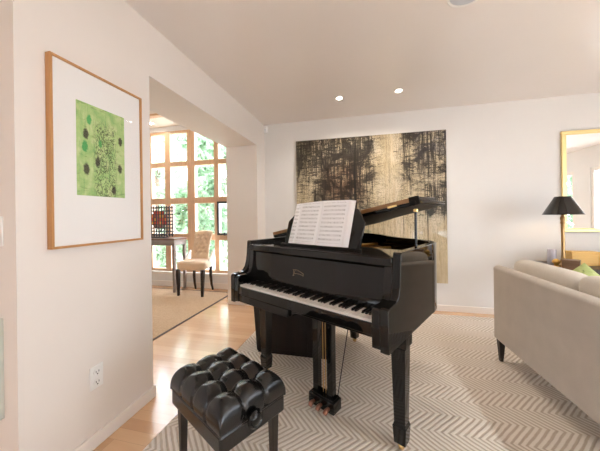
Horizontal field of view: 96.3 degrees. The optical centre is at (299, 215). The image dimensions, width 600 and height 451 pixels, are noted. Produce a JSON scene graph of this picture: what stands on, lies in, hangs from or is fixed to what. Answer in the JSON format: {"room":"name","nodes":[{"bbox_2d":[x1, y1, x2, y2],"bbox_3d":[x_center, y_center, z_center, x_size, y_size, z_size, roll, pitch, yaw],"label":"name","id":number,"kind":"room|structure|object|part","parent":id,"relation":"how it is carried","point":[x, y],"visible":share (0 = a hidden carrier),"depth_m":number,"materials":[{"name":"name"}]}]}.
{"room":"music room","nodes":[
{"label":"music room","id":0,"kind":"room"},
{"bbox_2d":[0,0,265,450],"bbox_3d":[-1.116,-0.255,3.175,0.507,3.250,3.850,-1,0,14],"label":"wall","id":1,"kind":"structure","parent":0,"point":[65,312],"depth_m":1.52,"materials":[{"name":"paint"}]},
{"bbox_2d":[0,217,3,245],"bbox_3d":[-1.442,0.075,1.268,0.096,0.140,0.013,-1,0,14],"label":"light switch","id":2,"kind":"object","parent":1,"relation":"attached to","point":[1,218],"visible":1,"depth_m":1.26,"materials":[{"name":"white plastic"}]},
{"bbox_2d":[0,318,4,419],"bbox_3d":[-1.570,0.722,1.298,0.360,0.470,0.018,-1,0,14],"label":"air vent","id":3,"kind":"object","parent":1,"relation":"in","point":[2,407],"visible":1,"depth_m":1.26,"materials":[{"name":"grey paint"}]},
{"bbox_2d":[45,51,142,249],"bbox_3d":[-1.207,-0.331,1.640,0.034,1.006,0.576,-1,0,14],"label":"framed print","id":4,"kind":"object","parent":1,"relation":"attached to","point":[94,164],"visible":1,"depth_m":1.56,"materials":[{"name":"brown wood"}]},
{"bbox_2d":[89,362,102,391],"bbox_3d":[-1.212,0.960,1.602,0.012,0.136,0.082,-1,0,14],"label":"wall outlet","id":5,"kind":"object","parent":1,"relation":"attached to","point":[96,372],"visible":1,"depth_m":1.59,"materials":[{"name":"white plastic"}]},
{"bbox_2d":[93,367,100,375],"bbox_3d":[-1.210,0.930,1.602,0.004,0.042,0.042,-1,0,14],"label":"socket","id":6,"kind":"object","parent":5,"relation":"attached to","point":[96,370],"depth_m":1.60,"materials":[{"name":"grey plastic"}]},
{"bbox_2d":[94,377,100,385],"bbox_3d":[-1.209,0.990,1.602,0.004,0.042,0.042,-1,0,14],"label":"socket","id":7,"kind":"object","parent":5,"relation":"attached to","point":[97,380],"depth_m":1.60,"materials":[{"name":"grey plastic"}]},
{"bbox_2d":[73,385,155,450],"bbox_3d":[-1.688,1.336,1.754,1.021,0.084,0.838,-1,0,14],"label":"baseboard","id":8,"kind":"structure","parent":1,"relation":"attached to","point":[103,433],"depth_m":1.72,"materials":[{"name":"white paint"}]},
{"bbox_2d":[150,125,227,283],"bbox_3d":[-2.844,-0.232,5.444,3.920,3.250,0.250,-1,0,14],"label":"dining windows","id":9,"kind":"structure","parent":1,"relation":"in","point":[155,276],"depth_m":5.24,"materials":[{"name":"paint"}]},
{"bbox_2d":[150,130,191,271],"bbox_3d":[-3.134,-0.278,5.504,2.130,2.770,0.090,-1,0,14],"label":"window","id":10,"kind":"structure","parent":9,"relation":"attached to","point":[169,200],"depth_m":5.33,"materials":[{"name":"brown wood"}]},
{"bbox_2d":[190,130,227,272],"bbox_3d":[-1.589,-0.298,5.130,1.050,2.770,0.090,-1,0,14],"label":"window","id":11,"kind":"structure","parent":9,"relation":"attached to","point":[217,161],"depth_m":5.13,"materials":[{"name":"brown wood"}]},
{"bbox_2d":[217,201,226,235],"bbox_3d":[-1.356,0.051,4.989,0.420,0.635,0.078,-1,0,14],"label":"casement window","id":12,"kind":"structure","parent":11,"relation":"attached to","point":[218,207],"depth_m":5.04,"materials":[{"name":"black metal"}]},
{"bbox_2d":[152,280,227,288],"bbox_3d":[-2.843,1.343,5.364,3.920,0.100,0.015,-1,0,14],"label":"baseboard","id":13,"kind":"structure","parent":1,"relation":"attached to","point":[154,282],"depth_m":5.17,"materials":[{"name":"white paint"}]},
{"bbox_2d":[150,111,178,127],"bbox_3d":[-3.356,-1.810,3.711,4.180,0.120,3.850,-1,0,14],"label":"ceiling","id":14,"kind":"structure","parent":0,"point":[162,121],"depth_m":5.08,"materials":[{"name":"white paint"}]},
{"bbox_2d":[150,113,162,118],"bbox_3d":[-3.018,-1.737,4.808,3.920,0.035,0.100,-1,0,14],"label":"beam","id":15,"kind":"structure","parent":14,"relation":"attached to","point":[155,115],"depth_m":4.67,"materials":[{"name":"brown wood"}]},
{"bbox_2d":[93,285,493,450],"bbox_3d":[-0.309,1.420,0.773,11.400,0.120,8.150,-1,0,14],"label":"floor","id":16,"kind":"structure","parent":0,"point":[222,325],"depth_m":2.75,"materials":[{"name":"brown wood"}]},
{"bbox_2d":[152,288,227,340],"bbox_3d":[-2.983,1.391,3.929,3.120,0.008,2.490,-1,0,14],"label":"dining rug","id":17,"kind":"object","parent":16,"relation":"on","point":[170,310],"visible":0.23,"depth_m":4.10,"materials":[{"name":"carpet"}]},
{"bbox_2d":[151,237,186,292],"bbox_3d":[-2.821,0.903,5.098,1.300,0.965,0.360,-1,0,14],"label":"table","id":18,"kind":"object","parent":17,"relation":"on","point":[170,241],"visible":0.44,"depth_m":4.85,"materials":[{"name":"grey wood"}]},
{"bbox_2d":[151,206,173,237],"bbox_3d":[-2.740,0.119,5.132,0.740,0.600,0.110,-1,0,14],"label":"sculpture","id":19,"kind":"object","parent":18,"relation":"on","point":[159,219],"visible":0.82,"depth_m":5.09,"materials":[{"name":"grey metal"}]},
{"bbox_3d":[-2.255,0.958,4.817,0.052,0.840,0.052,-1,0,14],"label":"leg","id":20,"kind":"part","parent":18,"relation":"part of","materials":[{"name":"grey wood"}]},
{"bbox_3d":[-2.188,0.957,5.094,0.052,0.840,0.052,-1,0,14],"label":"leg","id":21,"kind":"part","parent":18,"relation":"part of","materials":[{"name":"grey wood"}]},
{"bbox_2d":[176,230,213,296],"bbox_3d":[-1.831,0.826,4.806,0.542,1.093,0.539,-1,0,11],"label":"dining chair","id":22,"kind":"object","parent":17,"relation":"on","point":[200,260],"visible":1,"depth_m":4.84,"materials":[{"name":"beige fabric"}]},
{"bbox_3d":[-2.101,1.151,4.632,0.060,0.450,0.060,-1,0,11],"label":"leg","id":23,"kind":"part","parent":22,"relation":"part of","materials":[{"name":"brown wood"}]},
{"bbox_3d":[-1.844,0.858,4.738,0.542,0.170,0.400,-1,0,11],"label":"seat","id":24,"kind":"part","parent":22,"relation":"part of","materials":[{"name":"beige fabric"}]},
{"bbox_3d":[-1.955,1.148,5.003,0.060,0.451,0.099,-1,0,11],"label":"leg","id":25,"kind":"part","parent":22,"relation":"part of","materials":[{"name":"brown wood"}]},
{"bbox_3d":[-1.807,0.576,4.942,0.390,0.593,0.212,-1,0,11],"label":"backrest","id":26,"kind":"part","parent":22,"relation":"part of","materials":[{"name":"beige fabric"}]},
{"bbox_3d":[-1.640,1.145,4.540,0.060,0.450,0.060,-1,0,11],"label":"leg","id":27,"kind":"part","parent":22,"relation":"part of","materials":[{"name":"brown wood"}]},
{"bbox_3d":[-1.632,1.144,4.939,0.060,0.451,0.099,-1,0,11],"label":"leg","id":28,"kind":"part","parent":22,"relation":"part of","materials":[{"name":"brown wood"}]},
{"bbox_2d":[143,314,599,450],"bbox_3d":[1.617,1.332,1.023,5.170,0.006,5.140,-1,0,14],"label":"area rug","id":29,"kind":"object","parent":16,"relation":"on","point":[462,397],"visible":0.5,"depth_m":1.90,"materials":[{"name":"fabric"}]},
{"bbox_2d":[170,347,285,450],"bbox_3d":[-0.373,1.080,1.416,0.546,0.550,0.384,-1,0,43],"label":"piano bench","id":30,"kind":"object","parent":29,"relation":"on","point":[226,396],"visible":1,"depth_m":1.32,"materials":[{"name":"black leather"}]},
{"bbox_3d":[-0.635,1.190,1.458,0.042,0.336,0.042,-1,0,43],"label":"leg","id":31,"kind":"part","parent":30,"relation":"part of","materials":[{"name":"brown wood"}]},
{"bbox_3d":[-0.210,0.925,1.230,0.052,0.082,0.082,-1,0,43],"label":"knob","id":32,"kind":"part","parent":30,"relation":"part of","materials":[{"name":"black paint"}]},
{"bbox_3d":[-0.139,1.184,1.401,0.042,0.336,0.042,-1,0,43],"label":"leg","id":33,"kind":"part","parent":30,"relation":"part of","materials":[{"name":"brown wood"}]},
{"bbox_2d":[254,307,335,359],"bbox_3d":[-0.037,1.088,2.759,0.825,0.525,0.384,-1,0,14],"label":"storage chest","id":34,"kind":"object","parent":29,"relation":"on","point":[292,336],"visible":0.29,"depth_m":2.58,"materials":[{"name":"brown wood"}]},
{"bbox_3d":[-0.173,1.097,2.601,0.495,0.410,0.010,-1,0,14],"label":"panel","id":35,"kind":"part","parent":34,"relation":"part of","materials":[{"name":"brown wood"}]},
{"bbox_3d":[0.175,1.093,2.517,0.190,0.410,0.010,-1,0,14],"label":"panel","id":36,"kind":"part","parent":34,"relation":"part of","materials":[{"name":"brown wood"}]},
{"bbox_2d":[231,195,444,449],"bbox_3d":[0.453,0.612,2.255,1.335,1.463,1.538,-1,0,42],"label":"grand piano","id":37,"kind":"object","parent":29,"relation":"on","point":[380,287],"visible":0.96,"depth_m":1.69,"materials":[{"name":"black paint"}]},
{"bbox_3d":[-0.293,0.983,2.317,0.100,0.650,0.100,-1,0,42],"label":"leg","id":38,"kind":"part","parent":37,"relation":"part of","materials":[{"name":"black paint"}]},
{"bbox_3d":[0.121,0.927,1.910,0.046,0.606,0.046,-1,0,42],"label":"post","id":39,"kind":"part","parent":37,"relation":"part of","materials":[{"name":"black paint"}]},
{"bbox_3d":[0.048,0.252,1.820,1.197,0.050,0.050,-1,0,42],"label":"rail","id":40,"kind":"part","parent":37,"relation":"part of","materials":[{"name":"black paint"}]},
{"bbox_2d":[288,200,355,247],"bbox_3d":[0.140,0.049,1.931,0.530,0.314,0.132,-1,0,42],"label":"book","id":41,"kind":"object","parent":37,"relation":"on","point":[321,223],"visible":1,"depth_m":1.89,"materials":[{"name":"white paper"}]},
{"bbox_3d":[0.160,0.932,1.876,0.007,0.596,0.007,-1,0,42],"label":"pedal rod","id":42,"kind":"part","parent":37,"relation":"part of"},
{"bbox_3d":[0.176,0.932,1.861,0.006,0.596,0.006,-1,0,19],"label":"pedal rod","id":43,"kind":"part","parent":37,"relation":"part of","materials":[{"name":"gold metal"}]},
{"bbox_2d":[255,241,399,256],"bbox_3d":[0.164,0.235,1.951,1.197,0.018,0.300,-1,0,42],"label":"shelf","id":44,"kind":"object","parent":37,"relation":"attached to","point":[363,250],"depth_m":1.78,"materials":[{"name":"black paint"}]},
{"bbox_3d":[0.212,0.926,1.829,0.046,0.606,0.046,-1,0,42],"label":"post","id":45,"kind":"part","parent":37,"relation":"part of","materials":[{"name":"black paint"}]},
{"bbox_3d":[0.323,0.947,1.929,0.007,0.612,0.222,-1,0,40],"label":"brace rod","id":46,"kind":"part","parent":37,"relation":"part of","materials":[{"name":"black metal"}]},
{"bbox_3d":[0.579,0.972,2.861,0.100,0.650,0.100,-1,0,42],"label":"leg","id":47,"kind":"part","parent":37,"relation":"part of","materials":[{"name":"black paint"}]},
{"bbox_3d":[0.601,0.046,2.430,1.355,0.020,1.060,-16,-10,41],"label":"lid","id":48,"kind":"part","parent":37,"relation":"part of","materials":[{"name":"black paint"}]},
{"bbox_3d":[0.582,0.311,2.420,1.192,0.015,0.955,-1,0,42],"label":"iron plate","id":49,"kind":"part","parent":37,"relation":"part of","materials":[{"name":"gold metal"}]},
{"bbox_3d":[0.581,0.972,1.544,0.100,0.650,0.100,-1,0,42],"label":"leg","id":50,"kind":"part","parent":37,"relation":"part of","materials":[{"name":"black paint"}]},
{"bbox_2d":[493,260,599,424],"bbox_3d":[2.071,0.846,1.387,0.930,0.955,2.100,-1,0,10],"label":"sofa","id":51,"kind":"object","parent":29,"relation":"on","point":[548,316],"visible":1,"depth_m":1.78,"materials":[{"name":"beige fabric"}]},
{"bbox_3d":[1.835,1.226,2.449,0.052,0.200,0.052,-1,0,10],"label":"leg","id":52,"kind":"part","parent":51,"relation":"part of","materials":[{"name":"brown wood"}]},
{"bbox_2d":[514,260,586,290],"bbox_3d":[1.960,0.630,2.083,0.227,0.490,0.730,-1,0,10],"label":"cushion","id":53,"kind":"object","parent":51,"relation":"on","point":[568,278],"depth_m":1.97,"materials":[{"name":"beige fabric"}]},
{"bbox_2d":[573,263,599,275],"bbox_3d":[2.329,0.616,2.217,0.467,0.467,0.122,-1,0,25],"label":"throw pillow","id":54,"kind":"object","parent":51,"relation":"on","point":[585,269],"visible":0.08,"depth_m":2.17,"materials":[{"name":"green fabric"}]},
{"bbox_2d":[579,276,599,297],"bbox_3d":[1.839,0.624,1.429,0.227,0.505,0.660,-1,0,10],"label":"cushion","id":55,"kind":"object","parent":51,"relation":"on","point":[590,285],"depth_m":1.64,"materials":[{"name":"beige fabric"}]},
{"bbox_2d":[536,261,599,274],"bbox_3d":[3.486,0.938,3.050,1.360,0.734,0.520,-1,0,14],"label":"console table","id":56,"kind":"object","parent":29,"relation":"on","point":[596,269],"visible":0.02,"depth_m":2.97,"materials":[{"name":"brown wood"}]},
{"bbox_2d":[547,249,556,264],"bbox_3d":[2.960,0.485,3.155,0.084,0.185,0.084,-1,0,14],"label":"pillar candle","id":57,"kind":"object","parent":56,"relation":"on","point":[551,253],"visible":0.85,"depth_m":3.13,"materials":[{"name":"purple wax"}]},
{"bbox_2d":[552,259,560,266],"bbox_3d":[2.874,0.531,3.011,0.072,0.096,0.072,-1,0,14],"label":"ornament","id":58,"kind":"object","parent":56,"relation":"on","point":[556,262],"visible":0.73,"depth_m":2.99,"materials":[{"name":"gold metal"}]},
{"bbox_2d":[542,196,584,266],"bbox_3d":[3.015,0.179,3.079,0.360,0.795,0.360,-1,0,14],"label":"table lamp","id":59,"kind":"object","parent":56,"relation":"on","point":[561,205],"visible":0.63,"depth_m":3.02,"materials":[{"name":"black fabric"}]},
{"bbox_3d":[3.015,0.242,3.079,0.046,0.530,0.046,-1,0,14],"label":"stem","id":60,"kind":"part","parent":59,"relation":"part of","materials":[{"name":"gold metal"}]},
{"bbox_3d":[3.011,-0.115,3.079,0.360,0.207,0.360,-1,0,14],"label":"lamp shade","id":61,"kind":"part","parent":59,"relation":"part of","materials":[{"name":"black fabric"}]},
{"bbox_2d":[561,258,580,269],"bbox_3d":[2.920,0.526,2.891,0.126,0.104,0.141,-1,0,-41],"label":"wooden box","id":62,"kind":"object","parent":56,"relation":"on","point":[571,264],"visible":0.77,"depth_m":2.86,"materials":[{"name":"brown wood"}]},
{"bbox_3d":[2.920,0.485,2.891,0.126,0.022,0.141,-1,0,-41],"label":"lid","id":63,"kind":"part","parent":62,"relation":"part of","materials":[{"name":"brown wood"}]},
{"bbox_2d":[565,250,599,265],"bbox_3d":[3.280,0.493,3.119,0.268,0.160,0.118,-1,0,14],"label":"box","id":64,"kind":"object","parent":56,"relation":"on","point":[590,258],"visible":0.82,"depth_m":3.07,"materials":[{"name":"yellow wood"}]},
{"bbox_3d":[3.280,0.431,3.119,0.268,0.035,0.118,-1,0,14],"label":"lid","id":65,"kind":"part","parent":64,"relation":"part of","materials":[{"name":"yellow wood"}]},
{"bbox_2d":[124,0,599,124],"bbox_3d":[1.606,-1.558,0.074,7.273,0.120,7.707,-1,0,14],"label":"ceiling","id":66,"kind":"structure","parent":0,"point":[283,61],"depth_m":2.41,"materials":[{"name":"paint"}]},
{"bbox_2d":[446,0,477,7],"bbox_3d":[1.123,-1.488,1.792,0.260,0.008,0.260,-1,0,14],"label":"ceiling speaker","id":67,"kind":"object","parent":66,"relation":"attached to","point":[452,3],"visible":1,"depth_m":1.87,"materials":[{"name":"white plastic"}]},
{"bbox_2d":[450,0,474,4],"bbox_3d":[1.123,-1.488,1.792,0.220,0.006,0.220,-1,0,14],"label":"grille","id":68,"kind":"object","parent":67,"relation":"attached to","point":[452,2],"depth_m":1.87,"materials":[{"name":"white"}]},
{"bbox_2d":[264,92,599,307],"bbox_3d":[2.749,-0.096,3.664,6.773,2.833,0.200,-1,0,14],"label":"wall","id":69,"kind":"structure","parent":0,"point":[503,159],"depth_m":3.62,"materials":[{"name":"paint"}]},
{"bbox_2d":[228,299,250,305],"bbox_3d":[-0.827,1.325,4.255,0.521,0.084,0.338,-1,0,14],"label":"baseboard","id":70,"kind":"object","parent":69,"relation":"attached to","point":[229,300],"visible":0.24,"depth_m":4.12,"materials":[{"name":"white paint"}]},
{"bbox_2d":[296,130,447,283],"bbox_3d":[0.992,-0.112,3.970,2.140,2.127,0.026,-1,0,14],"label":"painting","id":71,"kind":"object","parent":69,"relation":"attached to","point":[371,171],"visible":0.71,"depth_m":3.89},
{"bbox_2d":[436,305,493,313],"bbox_3d":[2.652,1.280,3.581,6.559,0.084,0.014,-1,0,14],"label":"baseboard","id":72,"kind":"structure","parent":69,"relation":"attached to","point":[465,309],"depth_m":3.67,"materials":[{"name":"white paint"}]},
{"bbox_2d":[560,129,599,231],"bbox_3d":[3.779,-0.435,3.294,0.950,1.275,0.030,-1,0,14],"label":"wall mirror","id":73,"kind":"object","parent":69,"relation":"attached to","point":[580,149],"visible":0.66,"depth_m":3.35,"materials":[{"name":"gold metal"}]},
{"label":"outside","id":74,"kind":"structure","parent":0,"visible":0},
{"bbox_2d":[157,232,227,269],"bbox_3d":[0.023,1.756,0.000,60.000,0.200,60.000,-1,0,14],"label":"ground","id":75,"kind":"structure","parent":74,"point":[224,252],"depth_m":11.04,"materials":[{"name":"stone"}]},
{"bbox_2d":[154,136,180,253],"bbox_3d":[-6.607,-1.278,12.444,2.328,6.233,2.733,-1,0,30],"label":"tree","id":76,"kind":"object","parent":75,"relation":"on","point":[159,151],"visible":0.11,"depth_m":12.22,"materials":[{"name":"green plant"}]},
{"bbox_2d":[154,155,181,266],"bbox_3d":[-4.478,-0.057,8.422,1.325,3.716,1.216,-1,0,14],"label":"tree","id":77,"kind":"object","parent":75,"relation":"on","point":[159,192],"visible":0.23,"depth_m":8.28,"materials":[{"name":"green plant"}]},
{"bbox_2d":[155,139,187,233],"bbox_3d":[-8.470,-2.729,17.080,3.607,9.313,3.456,-1,0,14],"label":"tree","id":78,"kind":"object","parent":75,"relation":"on","point":[177,176],"visible":0.06,"depth_m":16.84,"materials":[{"name":"green plant"}]},
{"bbox_2d":[173,176,213,256],"bbox_3d":[-3.184,0.313,7.970,1.225,2.960,1.149,-1,0,14],"label":"tree","id":79,"kind":"object","parent":75,"relation":"on","point":[182,218],"visible":0.4,"depth_m":7.81,"materials":[{"name":"green plant"}]},
{"bbox_2d":[173,133,226,254],"bbox_3d":[-4.298,-0.985,11.785,2.579,5.572,2.356,-1,0,14],"label":"tree","id":80,"kind":"object","parent":75,"relation":"on","point":[205,146],"visible":0.34,"depth_m":11.37,"materials":[{"name":"green plant"}]},
{"bbox_2d":[177,134,226,243],"bbox_3d":[-4.953,-2.243,15.984,3.713,8.538,3.503,-1,0,-1],"label":"tree","id":81,"kind":"object","parent":75,"relation":"on","point":[223,178],"visible":0.03,"depth_m":15.59,"materials":[{"name":"green plant"}]},
{"bbox_2d":[221,152,227,269],"bbox_3d":[-1.730,-0.002,7.895,1.201,3.648,1.390,-1,0,14],"label":"tree","id":82,"kind":"object","parent":75,"relation":"on","point":[224,258],"visible":0.02,"depth_m":7.67,"materials":[{"name":"green plant"}]}
]}

